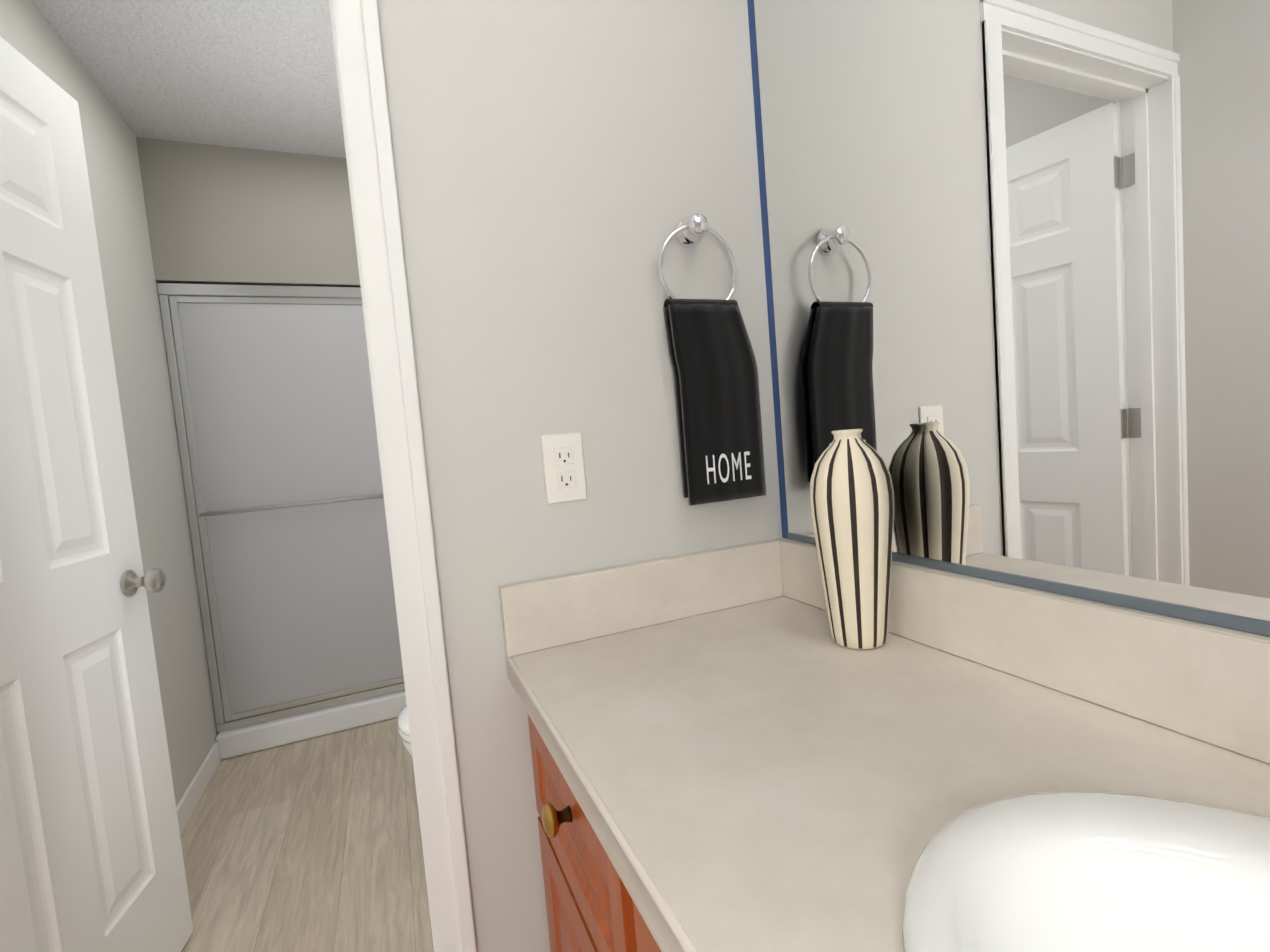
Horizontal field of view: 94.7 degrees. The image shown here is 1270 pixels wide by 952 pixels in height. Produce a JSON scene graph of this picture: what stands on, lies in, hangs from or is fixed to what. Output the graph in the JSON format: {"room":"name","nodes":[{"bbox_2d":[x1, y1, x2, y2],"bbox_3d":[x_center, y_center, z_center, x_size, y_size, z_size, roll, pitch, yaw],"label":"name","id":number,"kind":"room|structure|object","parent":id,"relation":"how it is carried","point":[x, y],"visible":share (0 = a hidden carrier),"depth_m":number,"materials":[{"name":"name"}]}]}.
{"room":"bathroom","nodes":[
{"label":"bathroom","id":0,"kind":"room"},
{"bbox_2d":[0,0,218,806],"bbox_3d":[-1.647,-0.046,1.822,0.116,2.440,2.518,-6,4,-23],"label":"wall","id":1,"kind":"structure","parent":0,"point":[120,220],"depth_m":2.00,"materials":[{"name":"white paint"}]},
{"bbox_2d":[0,36,192,951],"bbox_3d":[-1.097,0.160,1.057,0.215,2.018,0.740,-6,4,-23],"label":"door","id":2,"kind":"structure","parent":1,"relation":"in","point":[91,856],"depth_m":1.19,"materials":[{"name":"painted wood"},{"name":"satin nickel"}]},
{"bbox_2d":[176,742,220,835],"bbox_3d":[-1.337,1.130,1.564,0.012,0.085,1.700,-6,4,-23],"label":"baseboard","id":3,"kind":"structure","parent":1,"relation":"attached to","point":[191,797],"depth_m":2.05,"materials":[{"name":"white wood"}]},
{"bbox_2d":[30,0,345,157],"bbox_3d":[-1.344,-1.259,0.487,3.582,0.100,5.372,-6,4,-23],"label":"ceiling","id":4,"kind":"structure","parent":0,"point":[257,74],"depth_m":1.86,"materials":[{"name":"white paint"}]},
{"bbox_2d":[136,137,359,286],"bbox_3d":[-1.196,-1.092,2.563,1.498,0.530,0.100,-6,4,-23],"label":"wall","id":5,"kind":"structure","parent":0,"point":[216,214],"depth_m":2.35,"materials":[{"name":"grey paint"}]},
{"bbox_2d":[180,717,433,951],"bbox_3d":[-1.137,1.267,0.655,3.582,0.100,5.372,-6,4,-23],"label":"floor","id":6,"kind":"structure","parent":0,"point":[314,844],"depth_m":1.76,"materials":[{"name":"wood"}]},
{"bbox_2d":[157,283,406,759],"bbox_3d":[-1.228,0.068,2.938,1.495,1.998,0.798,-6,4,-23],"label":"shower","id":7,"kind":"object","parent":6,"relation":"on","point":[271,389],"visible":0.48,"depth_m":2.45,"materials":[{"name":"white glass"}]},
{"bbox_2d":[397,705,412,759],"bbox_3d":[-0.300,0.671,1.789,0.791,0.800,0.470,-6,4,-23],"label":"toilet","id":8,"kind":"object","parent":6,"relation":"on","point":[403,727],"visible":0.04,"depth_m":1.59,"materials":[{"name":"white ceramic"}]},
{"bbox_2d":[499,538,1269,951],"bbox_3d":[0.513,0.630,0.027,0.577,0.982,2.284,-6,4,-23],"label":"bathroom vanity","id":9,"kind":"object","parent":6,"relation":"on","point":[735,748],"visible":1,"depth_m":0.56,"materials":[{"name":"beige stone"}]},
{"bbox_2d":[810,429,893,649],"bbox_3d":[0.322,0.091,0.865,0.115,0.318,0.116,-6,4,-23],"label":"vase","id":10,"kind":"object","parent":9,"relation":"on","point":[852,499],"visible":1,"depth_m":0.83,"materials":[{"name":"beige ceramic"}]},
{"bbox_2d":[377,0,781,951],"bbox_3d":[-1.238,0.005,0.565,3.582,2.440,0.116,-6,4,-23],"label":"wall","id":11,"kind":"structure","parent":0,"point":[563,168],"depth_m":0.96,"materials":[{"name":"white paint"}]},
{"bbox_2d":[329,0,476,951],"bbox_3d":[-0.699,0.117,0.800,0.792,2.098,0.148,-6,4,-23],"label":"door frame","id":12,"kind":"structure","parent":11,"relation":"attached to","point":[366,133],"depth_m":0.88,"materials":[{"name":"white wood"}]},
{"bbox_2d":[541,432,586,503],"bbox_3d":[-0.117,-0.014,0.977,0.070,0.115,0.008,-6,4,-23],"label":"electrical outlet","id":13,"kind":"object","parent":11,"relation":"attached to","point":[564,468],"visible":1,"depth_m":0.97,"materials":[{"name":"white plastic"}]},
{"bbox_2d":[658,213,765,504],"bbox_3d":[0.132,-0.210,1.053,0.180,0.512,0.052,-6,4,-23],"label":"towel ring","id":14,"kind":"object","parent":11,"relation":"attached to","point":[715,368],"visible":1,"depth_m":1.04,"materials":[{"name":"black fabric"}]},
{"bbox_2d":[747,0,787,538],"bbox_3d":[0.839,-0.125,-0.039,0.116,2.440,2.622,-6,4,-23],"label":"wall","id":15,"kind":"structure","parent":0,"point":[766,240],"depth_m":1.12,"materials":[{"name":"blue paint"}]},
{"bbox_2d":[754,0,1269,635],"bbox_3d":[0.696,-0.379,0.070,0.008,1.071,2.238,-6,4,-23],"label":"mirror","id":16,"kind":"object","parent":15,"relation":"attached to","point":[1020,264],"visible":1,"depth_m":0.67,"materials":[{"name":"clear glass"}]}
]}

